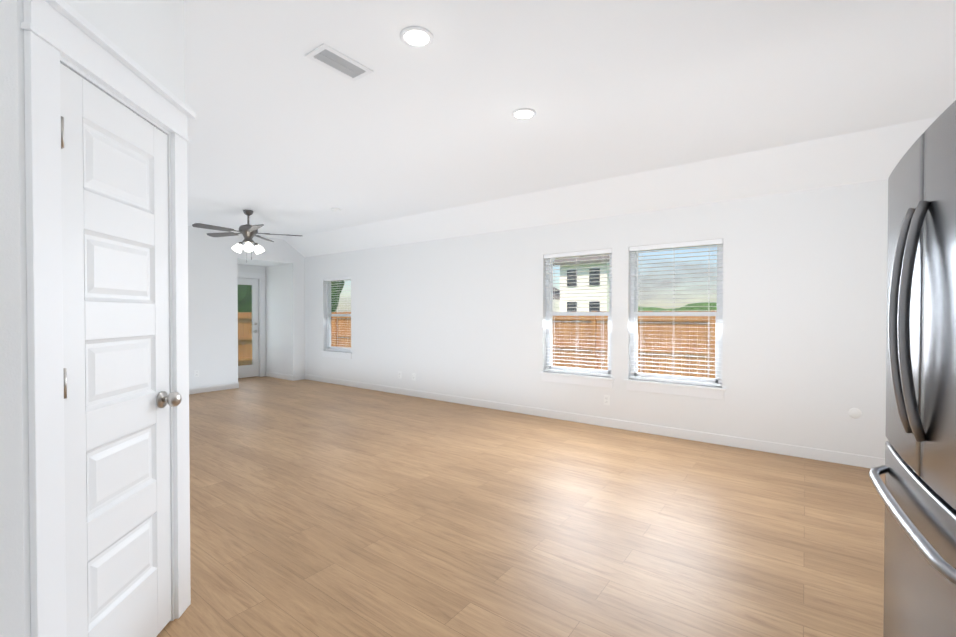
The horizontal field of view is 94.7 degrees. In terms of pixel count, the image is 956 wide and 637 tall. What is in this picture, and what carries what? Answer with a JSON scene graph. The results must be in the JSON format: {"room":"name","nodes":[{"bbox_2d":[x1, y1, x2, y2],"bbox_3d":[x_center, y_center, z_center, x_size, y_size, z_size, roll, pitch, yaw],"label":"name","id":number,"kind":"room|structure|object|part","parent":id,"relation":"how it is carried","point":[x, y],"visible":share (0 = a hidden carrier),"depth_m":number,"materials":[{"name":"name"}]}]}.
{"room":"kitchen","nodes":[
{"label":"kitchen","id":0,"kind":"room"},
{"bbox_2d":[0,0,184,636],"bbox_3d":[-1.830,-0.061,0.929,0.644,2.740,2.324,1,1,37],"label":"wall","id":1,"kind":"structure","parent":0,"point":[148,36],"depth_m":1.19,"materials":[{"name":"white paint"}]},
{"bbox_2d":[21,0,195,636],"bbox_3d":[-1.319,0.188,1.593,0.171,2.227,0.824,0,1,-6],"label":"door frame","id":2,"kind":"structure","parent":1,"relation":"attached to","point":[54,30],"depth_m":1.28,"materials":[{"name":"white wood"}]},
{"bbox_2d":[60,63,170,636],"bbox_3d":[-1.289,0.259,1.591,0.054,2.061,0.566,0,1,-6],"label":"pantry door","id":3,"kind":"structure","parent":1,"relation":"in","point":[143,609],"depth_m":1.51,"materials":[{"name":"white wood"}]},
{"bbox_3d":[-1.246,0.265,1.324,0.023,1.730,0.014,1,1,37],"label":"pantry door hinge","id":4,"kind":"part","parent":3,"relation":"part of","materials":[{"name":"white metal"}]},
{"bbox_2d":[83,117,181,631],"bbox_3d":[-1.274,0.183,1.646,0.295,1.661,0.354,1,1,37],"label":"panels","id":5,"kind":"object","parent":3,"relation":"attached to","point":[118,269],"depth_m":1.57,"materials":[{"name":"white wood"}]},
{"bbox_3d":[-1.278,0.334,1.817,0.087,0.068,0.087,1,1,37],"label":"knob","id":6,"kind":"part","parent":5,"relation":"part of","materials":[{"name":"silver metal"}]},
{"bbox_2d":[188,226,304,387],"bbox_3d":[-5.236,-0.137,7.449,1.200,2.740,4.310,1,1,37],"label":"wall","id":7,"kind":"structure","parent":0,"point":[213,262],"depth_m":7.69,"materials":[{"name":"white paint"}]},
{"bbox_2d":[189,382,238,393],"bbox_3d":[-5.093,1.192,6.643,0.017,0.100,2.884,1,1,37],"label":"baseboard","id":8,"kind":"structure","parent":7,"relation":"attached to","point":[196,390],"depth_m":7.45,"materials":[{"name":"white wood"}]},
{"bbox_2d":[265,371,296,380],"bbox_3d":[-4.036,1.165,8.938,1.064,0.100,0.017,1,1,37],"label":"baseboard","id":9,"kind":"structure","parent":7,"relation":"attached to","point":[269,374],"depth_m":8.89,"materials":[{"name":"white wood"}]},
{"bbox_2d":[237,264,265,370],"bbox_3d":[-4.832,0.066,8.871,0.150,2.300,1.050,1,1,37],"label":"wall","id":10,"kind":"structure","parent":0,"point":[250,268],"depth_m":9.09,"materials":[{"name":"white paint"}]},
{"bbox_2d":[237,278,258,377],"bbox_3d":[-4.803,0.195,8.863,0.100,2.018,0.774,1,1,37],"label":"patio door","id":11,"kind":"structure","parent":10,"relation":"in","point":[245,371],"depth_m":9.09,"materials":[{"name":"white"}]},
{"bbox_3d":[-4.823,0.136,8.878,0.006,1.640,0.544,1,1,37],"label":"glass","id":12,"kind":"part","parent":11,"relation":"part of","materials":[{"name":"clear glass"}]},
{"bbox_3d":[-4.814,0.136,8.871,0.012,1.561,0.536,1,1,37],"label":"blind panel","id":13,"kind":"part","parent":11,"relation":"part of","materials":[{"name":"white"}]},
{"bbox_2d":[237,272,264,376],"bbox_3d":[-4.818,0.141,8.875,0.170,2.150,0.978,1,1,37],"label":"door frame","id":14,"kind":"structure","parent":10,"relation":"attached to","point":[260,277],"depth_m":9.17,"materials":[{"name":"white wood"}]},
{"bbox_2d":[156,376,884,636],"bbox_3d":[-2.152,1.325,3.889,10.420,0.100,6.660,1,1,37],"label":"floor","id":15,"kind":"structure","parent":0,"point":[320,509],"depth_m":2.70,"materials":[{"name":"brown wood"}]},
{"bbox_2d":[869,100,955,636],"bbox_3d":[1.392,0.422,0.933,0.776,1.775,0.900,0,1,32],"label":"fridge","id":16,"kind":"object","parent":15,"relation":"on","point":[916,491],"visible":1,"depth_m":1.08,"materials":[{"name":"grey metal"}]},
{"bbox_3d":[1.278,-0.035,1.266,0.105,0.870,0.452,1,1,37],"label":"door","id":17,"kind":"part","parent":16,"relation":"part of","materials":[{"name":"silver metal"}]},
{"bbox_3d":[1.158,0.803,1.085,0.140,0.778,0.902,1,1,37],"label":"drawer","id":18,"kind":"part","parent":16,"relation":"part of","materials":[{"name":"silver metal"}]},
{"bbox_3d":[1.030,-0.030,0.889,0.124,0.870,0.450,1,1,37],"label":"door","id":19,"kind":"part","parent":16,"relation":"part of","materials":[{"name":"silver metal"}]},
{"bbox_2d":[184,0,955,256],"bbox_3d":[-2.152,-1.365,3.858,10.420,0.600,6.660,1,1,37],"label":"ceiling","id":20,"kind":"structure","parent":0,"point":[637,106],"depth_m":3.04,"materials":[{"name":"white paint"}]},
{"bbox_2d":[192,210,301,262],"bbox_3d":[-3.205,-1.133,6.051,1.339,0.715,1.294,1,1,37],"label":"ceiling fan","id":21,"kind":"object","parent":20,"relation":"hanging from","point":[248,231],"visible":1,"depth_m":6.05,"materials":[{"name":"grey metal"}]},
{"bbox_3d":[-3.154,-0.975,6.123,0.406,0.136,0.380,1,1,37],"label":"lamp shade","id":22,"kind":"part","parent":21,"relation":"part of","materials":[{"name":"white glass"}]},
{"bbox_3d":[-3.184,-1.251,6.086,0.541,0.481,0.521,1,1,37],"label":"motor","id":23,"kind":"part","parent":21,"relation":"part of","materials":[{"name":"grey metal"}]},
{"bbox_2d":[305,43,372,80],"bbox_3d":[-0.782,-1.444,2.499,0.180,0.012,0.330,1,1,37],"label":"ceiling vent","id":24,"kind":"object","parent":20,"relation":"in","point":[333,60],"depth_m":2.48,"materials":[{"name":"grey metal"}]},
{"bbox_2d":[400,26,433,47],"bbox_3d":[-0.314,-1.442,2.263,0.174,0.009,0.174,1,1,37],"label":"recessed light","id":25,"kind":"object","parent":20,"relation":"in","point":[413,36],"visible":1,"depth_m":2.25,"materials":[{"name":"white plastic"}]},
{"bbox_2d":[512,108,535,119],"bbox_3d":[0.326,-1.452,3.132,0.174,0.009,0.174,1,1,37],"label":"recessed light","id":26,"kind":"object","parent":20,"relation":"in","point":[525,113],"visible":0.96,"depth_m":3.12,"materials":[{"name":"white plastic"}]},
{"bbox_2d":[305,179,888,458],"bbox_3d":[-0.207,-0.126,6.482,10.420,2.740,0.150,1,1,37],"label":"wall","id":27,"kind":"structure","parent":0,"point":[804,318],"depth_m":4.65,"materials":[{"name":"white paint"}]},
{"bbox_2d":[321,350,351,358],"bbox_3d":[-2.618,0.675,8.219,0.920,0.117,0.110,1,1,37],"label":"window sill","id":28,"kind":"structure","parent":27,"relation":"attached to","point":[337,354],"depth_m":8.18,"materials":[{"name":"white"}]},
{"bbox_2d":[327,280,350,351],"bbox_3d":[-2.565,-0.062,8.281,0.850,1.400,0.075,1,1,37],"label":"window","id":29,"kind":"structure","parent":27,"relation":"in","point":[329,321],"depth_m":8.48,"materials":[{"name":"white plastic"}]},
{"bbox_2d":[324,277,350,351],"bbox_3d":[-2.608,-0.078,8.223,0.838,1.363,0.072,1,1,37],"label":"window blind","id":30,"kind":"object","parent":29,"relation":"attached to","point":[335,280],"visible":0.79,"depth_m":8.22,"materials":[{"name":"white plastic"}]},
{"bbox_2d":[539,371,613,387],"bbox_3d":[1.199,0.744,5.376,0.960,0.117,0.110,1,1,37],"label":"window sill","id":31,"kind":"structure","parent":27,"relation":"attached to","point":[584,380],"depth_m":5.32,"materials":[{"name":"white"}]},
{"bbox_2d":[546,254,611,376],"bbox_3d":[1.252,-0.054,5.437,0.890,1.520,0.075,1,1,37],"label":"window","id":32,"kind":"structure","parent":27,"relation":"in","point":[549,335],"depth_m":5.46,"materials":[{"name":"white plastic"}]},
{"bbox_2d":[544,249,611,376],"bbox_3d":[1.209,-0.070,5.379,0.878,1.483,0.072,1,1,37],"label":"window blind","id":33,"kind":"object","parent":32,"relation":"attached to","point":[580,253],"visible":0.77,"depth_m":5.37,"materials":[{"name":"white plastic"}]},
{"bbox_2d":[305,375,884,467],"bbox_3d":[0.177,1.199,6.109,9.100,0.100,0.014,1,1,37],"label":"baseboard","id":34,"kind":"structure","parent":27,"relation":"attached to","point":[818,454],"depth_m":4.82,"materials":[{"name":"white wood"}]},
{"bbox_2d":[604,395,609,404],"bbox_3d":[1.498,0.950,5.126,0.070,0.114,0.008,1,1,37],"label":"electrical outlet","id":35,"kind":"object","parent":27,"relation":"attached to","point":[606,399],"visible":1,"depth_m":5.12,"materials":[{"name":"white plastic"}]},
{"bbox_2d":[624,379,725,399],"bbox_3d":[2.085,0.751,4.716,1.010,0.117,0.110,1,1,37],"label":"window sill","id":36,"kind":"structure","parent":27,"relation":"attached to","point":[700,391],"depth_m":4.66,"materials":[{"name":"white"}]},
{"bbox_2d":[630,244,722,386],"bbox_3d":[2.138,-0.046,4.776,0.940,1.520,0.075,1,1,37],"label":"window","id":37,"kind":"structure","parent":27,"relation":"in","point":[634,331],"depth_m":4.76,"materials":[{"name":"white plastic"}]},
{"bbox_2d":[629,239,722,385],"bbox_3d":[2.095,-0.062,4.719,0.928,1.483,0.072,1,1,37],"label":"window blind","id":38,"kind":"object","parent":37,"relation":"attached to","point":[708,243],"visible":0.85,"depth_m":4.68,"materials":[{"name":"white plastic"}]},
{"bbox_2d":[848,408,861,418],"bbox_3d":[3.262,0.820,3.810,0.090,0.090,0.008,1,1,37],"label":"electrical outlet","id":39,"kind":"object","parent":27,"relation":"attached to","point":[856,413],"visible":1,"depth_m":3.81,"materials":[{"name":"white plastic"}]},
{"label":"outside","id":40,"kind":"structure","parent":0,"visible":0},
{"bbox_3d":[12.895,1.471,34.060,100.000,0.200,120.000,1,1,37],"label":"ground","id":41,"kind":"structure","parent":40,"visible":0},
{"bbox_2d":[238,280,716,324],"bbox_3d":[18.321,-3.205,39.153,110.244,11.868,90.340,1,1,37],"label":"trees","id":42,"kind":"object","parent":41,"relation":"on","point":[245,308],"depth_m":50.12,"materials":[{"name":"green plant"}]},
{"bbox_2d":[238,311,716,377],"bbox_3d":[0.736,0.843,1.017,28.023,1.830,16.746,1,1,37],"label":"fence","id":43,"kind":"object","parent":41,"relation":"on","point":[684,326],"depth_m":9.37,"materials":[{"name":"brown wood"}]},
{"bbox_2d":[553,262,608,311],"bbox_3d":[6.275,-2.776,40.190,12.000,8.150,8.000,1,1,37],"label":"house","id":44,"kind":"structure","parent":41,"relation":"on","point":[576,297],"depth_m":37.02,"materials":[{"name":"white"}]},
{"bbox_2d":[553,287,559,299],"bbox_3d":[4.391,-2.643,41.596,8.300,2.050,9.000,1,1,37],"label":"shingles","id":45,"kind":"object","parent":44,"relation":"on","point":[557,293],"depth_m":39.72,"materials":[{"name":"grey"}]},
{"bbox_2d":[553,254,608,265],"bbox_3d":[10.299,-5.913,39.025,5.200,2.650,6.000,1,1,37],"label":"shingles","id":46,"kind":"object","parent":44,"relation":"on","point":[599,257],"depth_m":36.67,"materials":[{"name":"grey"}]},
{"bbox_2d":[567,268,599,311],"bbox_3d":[5.562,-2.020,37.568,8.800,4.200,3.050,1,1,37],"label":"glazing","id":47,"kind":"object","parent":44,"relation":"attached to","point":[572,304],"depth_m":36.62,"materials":[{"name":"grey"}]}
]}

